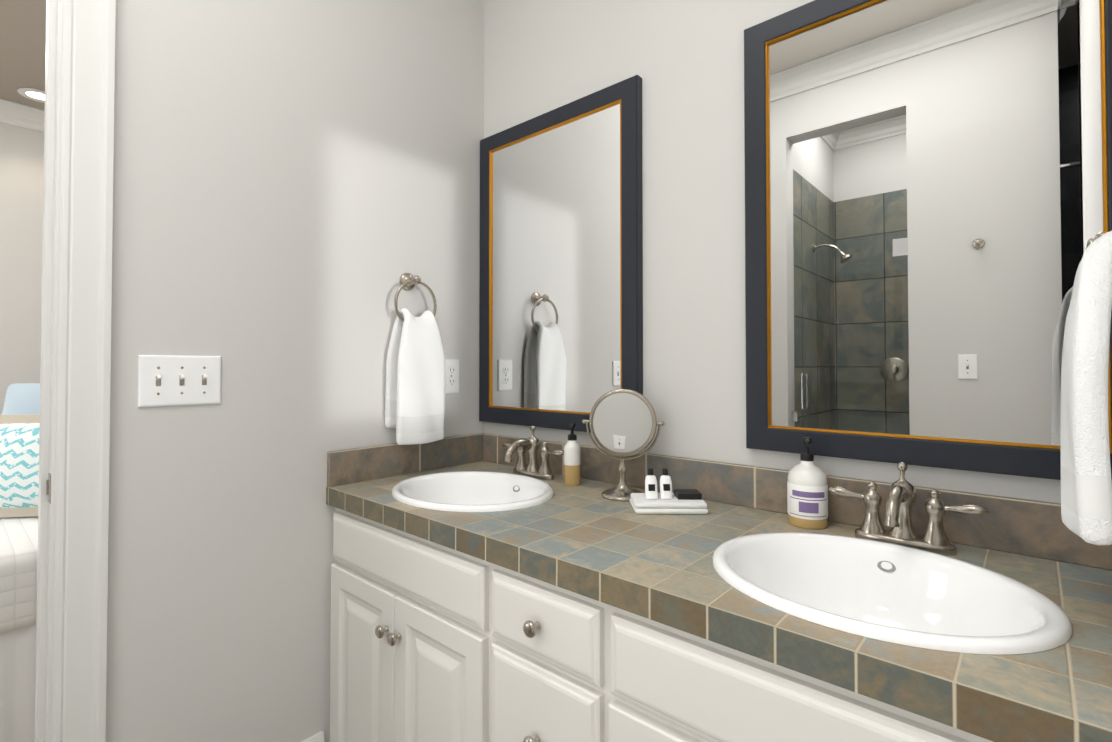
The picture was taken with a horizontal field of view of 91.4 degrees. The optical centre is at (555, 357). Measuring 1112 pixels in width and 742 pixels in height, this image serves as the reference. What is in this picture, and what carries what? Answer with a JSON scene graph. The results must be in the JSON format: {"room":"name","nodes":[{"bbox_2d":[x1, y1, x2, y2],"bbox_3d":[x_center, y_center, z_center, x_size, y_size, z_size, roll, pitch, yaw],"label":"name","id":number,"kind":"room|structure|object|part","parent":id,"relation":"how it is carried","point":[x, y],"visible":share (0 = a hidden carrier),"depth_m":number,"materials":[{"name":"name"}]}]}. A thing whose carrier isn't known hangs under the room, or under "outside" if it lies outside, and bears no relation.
{"room":"bathroom","nodes":[
{"label":"bathroom","id":0,"kind":"room"},
{"bbox_2d":[0,122,43,414],"bbox_3d":[-4.234,-0.184,2.879,0.120,2.950,3.120,-1,-1,41],"label":"wall","id":1,"kind":"structure","parent":0,"point":[21,187],"depth_m":3.59,"materials":[{"name":"grey paint"}]},
{"bbox_2d":[0,99,44,131],"bbox_3d":[-4.154,-1.600,2.833,0.092,0.120,2.880,-1,-1,41],"label":"crown molding","id":2,"kind":"structure","parent":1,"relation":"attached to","point":[20,115],"depth_m":3.56,"materials":[{"name":"white paint"}]},
{"bbox_2d":[0,0,45,109],"bbox_3d":[-2.965,-1.727,1.788,3.500,0.100,3.120,-1,-1,41],"label":"ceiling","id":3,"kind":"structure","parent":0,"point":[22,41],"depth_m":2.91,"materials":[{"name":"beige paint"}]},
{"bbox_2d":[17,88,44,102],"bbox_3d":[-3.253,-1.645,3.413,0.196,0.008,0.196,-1,-1,41],"label":"recessed light","id":4,"kind":"object","parent":3,"relation":"in","point":[37,95],"visible":0.58,"depth_m":3.38,"materials":[{"name":"white paint"}]},
{"bbox_2d":[46,473,50,502],"bbox_3d":[-1.056,0.272,1.129,0.032,0.060,0.004,-1,-1,41],"label":"strike plate","id":5,"kind":"object","parent":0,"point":[48,487],"visible":1,"depth_m":1.13,"materials":[{"name":"silver metal"}]},
{"bbox_2d":[105,0,483,741],"bbox_3d":[-0.690,-0.205,1.607,0.120,2.950,1.146,-1,-1,41],"label":"wall","id":6,"kind":"structure","parent":0,"point":[295,190],"depth_m":1.42,"materials":[{"name":"grey paint"}]},
{"bbox_2d":[35,0,55,741],"bbox_3d":[-1.086,0.042,1.154,0.040,2.440,0.012,-1,-1,41],"label":"door frame","id":7,"kind":"object","parent":6,"relation":"attached to","point":[44,440],"visible":1,"depth_m":1.14,"materials":[{"name":"white paint"}]},
{"bbox_2d":[45,0,115,741],"bbox_3d":[-1.045,-0.005,1.185,0.144,2.535,0.089,-1,-1,41],"label":"door frame","id":8,"kind":"structure","parent":6,"relation":"attached to","point":[83,417],"depth_m":1.14,"materials":[{"name":"white paint"}]},
{"bbox_2d":[138,355,220,406],"bbox_3d":[-0.883,0.054,1.281,0.015,0.118,0.166,-1,-1,41],"label":"light switch","id":9,"kind":"object","parent":6,"relation":"attached to","point":[170,380],"visible":1,"depth_m":1.28,"materials":[{"name":"white plastic"}]},
{"bbox_2d":[302,731,324,741],"bbox_3d":[-0.811,1.158,1.346,0.015,0.215,0.476,-1,-1,41],"label":"baseboard","id":10,"kind":"structure","parent":6,"relation":"attached to","point":[318,737],"depth_m":1.51,"materials":[{"name":"white paint"}]},
{"bbox_2d":[394,273,436,322],"bbox_3d":[-0.457,-0.182,1.732,0.065,0.184,0.156,-1,-1,41],"label":"towel ring","id":11,"kind":"object","parent":6,"relation":"attached to","point":[408,281],"visible":0.73,"depth_m":1.73,"materials":[{"name":"silver metal"}]},
{"bbox_2d":[385,308,444,444],"bbox_3d":[-0.442,0.058,1.714,0.094,0.422,0.170,-1,-1,41],"label":"hanging towel","id":12,"kind":"object","parent":11,"relation":"hanging from","point":[415,392],"visible":1,"depth_m":1.68,"materials":[{"name":"white fabric"}]},
{"bbox_2d":[445,359,458,392],"bbox_3d":[-0.363,0.064,1.876,0.010,0.118,0.074,-1,-1,41],"label":"electrical outlet","id":13,"kind":"object","parent":6,"relation":"attached to","point":[451,375],"visible":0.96,"depth_m":1.88,"materials":[{"name":"white plastic"}]},
{"bbox_2d":[479,0,1111,503],"bbox_3d":[0.393,-0.207,1.476,1.920,2.950,0.151,-1,-1,41],"label":"wall","id":14,"kind":"structure","parent":0,"point":[928,202],"depth_m":1.24,"materials":[{"name":"grey paint"}]},
{"bbox_3d":[-0.020,-0.285,1.753,0.558,0.907,0.002,-1,-1,41],"label":"glass","id":15,"kind":"part","parent":14,"relation":"part of","materials":[{"name":"white"}]},
{"bbox_3d":[-0.016,-0.285,1.758,0.675,1.024,0.030,-1,-1,41],"label":"mirror","id":16,"kind":"part","parent":14,"relation":"part of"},
{"bbox_2d":[482,433,1111,569],"bbox_3d":[0.358,0.317,1.427,1.674,0.100,0.013,-1,-1,41],"label":"backsplash","id":17,"kind":"structure","parent":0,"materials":[{"name":"tile"}]},
{"bbox_3d":[-0.389,1.291,-0.118,2.580,0.100,3.300,-1,-1,41],"label":"floor","id":18,"kind":"structure","parent":0,"visible":0},
{"bbox_2d":[326,501,1033,741],"bbox_3d":[0.160,0.837,1.193,1.674,0.852,0.611,-1,-1,41],"label":"bathroom vanity","id":19,"kind":"object","parent":18,"relation":"on","point":[486,587],"depth_m":1.00,"materials":[{"name":"white paint"}]},
{"bbox_3d":[-0.509,0.862,1.428,0.322,0.560,0.020,-1,-1,41],"label":"door","id":20,"kind":"part","parent":19,"relation":"part of","materials":[{"name":"white paint"}]},
{"bbox_3d":[-0.266,0.858,1.213,0.322,0.560,0.020,-1,-1,41],"label":"door","id":21,"kind":"part","parent":19,"relation":"part of","materials":[{"name":"white paint"}]},
{"bbox_3d":[-0.027,0.702,1.005,0.272,0.255,0.020,-1,-1,41],"label":"drawer","id":22,"kind":"part","parent":19,"relation":"part of","materials":[{"name":"white paint"}]},
{"bbox_3d":[-0.027,0.495,1.009,0.272,0.130,0.020,-1,-1,41],"label":"drawer","id":23,"kind":"part","parent":19,"relation":"part of","materials":[{"name":"white paint"}]},
{"bbox_3d":[0.218,0.851,0.787,0.336,0.560,0.020,-1,-1,41],"label":"door","id":24,"kind":"part","parent":19,"relation":"part of","materials":[{"name":"white paint"}]},
{"bbox_2d":[326,461,1111,741],"bbox_3d":[0.168,0.387,1.210,1.674,0.049,0.587,-1,-1,41],"label":"countertop","id":25,"kind":"structure","parent":19,"relation":"on","point":[590,540],"depth_m":0.84,"materials":[{"name":"grey tile"}]},
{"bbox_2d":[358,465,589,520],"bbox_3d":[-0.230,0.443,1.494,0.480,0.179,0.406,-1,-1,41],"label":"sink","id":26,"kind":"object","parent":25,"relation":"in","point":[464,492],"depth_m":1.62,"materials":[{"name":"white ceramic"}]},
{"bbox_2d":[498,425,563,476],"bbox_3d":[-0.102,0.291,1.659,0.262,0.159,0.150,-1,-1,41],"label":"faucet","id":27,"kind":"object","parent":25,"relation":"on","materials":[{"name":"silver metal"}]},
{"bbox_2d":[564,423,580,485],"bbox_3d":[0.045,0.279,1.578,0.049,0.178,0.055,-1,-1,41],"label":"soap dispenser","id":28,"kind":"object","parent":25,"relation":"on","point":[572,462],"visible":1,"depth_m":1.56,"materials":[{"name":"white plastic"}]},
{"bbox_2d":[582,389,664,500],"bbox_3d":[0.176,0.225,1.434,0.199,0.283,0.114,-1,-1,41],"label":"makeup mirror","id":29,"kind":"object","parent":25,"relation":"on","point":[623,422],"visible":0.98,"depth_m":1.43,"materials":[{"name":"silver metal"}]},
{"bbox_3d":[0.176,0.172,1.435,0.147,0.158,0.083,-1,-1,41],"label":"glass","id":30,"kind":"part","parent":29,"relation":"part of","materials":[{"name":"white"}]},
{"bbox_2d":[629,468,707,513],"bbox_3d":[0.269,0.316,1.311,0.170,0.096,0.112,0,-1,0],"label":"washcloth","id":31,"kind":"object","parent":25,"relation":"on","point":[652,500],"visible":1,"depth_m":1.29,"materials":[{"name":"white fabric"}]},
{"bbox_2d":[787,437,827,528],"bbox_3d":[0.546,0.268,1.178,0.080,0.188,0.080,-1,-1,41],"label":"hand soap","id":32,"kind":"object","parent":25,"relation":"on","point":[807,494],"visible":1,"depth_m":1.15,"materials":[{"name":"white plastic"}]},
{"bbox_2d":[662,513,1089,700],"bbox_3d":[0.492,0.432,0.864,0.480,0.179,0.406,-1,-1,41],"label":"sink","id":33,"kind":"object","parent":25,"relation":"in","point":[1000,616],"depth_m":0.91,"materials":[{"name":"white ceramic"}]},
{"bbox_2d":[828,462,993,548],"bbox_3d":[0.637,0.280,1.009,0.262,0.159,0.150,-1,-1,41],"label":"faucet","id":34,"kind":"object","parent":25,"relation":"on","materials":[{"name":"silver metal"}]},
{"bbox_3d":[-2.920,1.322,1.697,3.620,0.099,3.120,-1,-1,41],"label":"floor","id":35,"kind":"structure","parent":0,"visible":0},
{"bbox_2d":[0,383,39,741],"bbox_3d":[-2.586,0.600,1.930,1.570,1.350,2.093,-1,-1,41],"label":"bed","id":36,"kind":"object","parent":35,"relation":"on","point":[19,449],"visible":0.06,"depth_m":1.79,"materials":[{"name":"white fabric"}]},
{"bbox_2d":[0,516,37,633],"bbox_3d":[-2.602,0.762,1.909,1.530,0.255,2.045,-1,-1,41],"label":"quilt","id":37,"kind":"object","parent":36,"relation":"on","point":[18,534],"depth_m":1.76,"materials":[{"name":"white fabric"}]},
{"bbox_3d":[0.768,-0.190,0.687,0.075,0.184,0.156,-1,-1,41],"label":"towel ring","id":38,"kind":"object","parent":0,"visible":0},
{"bbox_2d":[1060,231,1111,544],"bbox_3d":[0.740,0.034,0.708,0.122,0.396,0.202,-1,-1,41],"label":"hanging towel","id":39,"kind":"object","parent":38,"relation":"hanging from","point":[1086,498],"visible":1,"depth_m":0.66,"materials":[{"name":"white fabric"}]}
]}

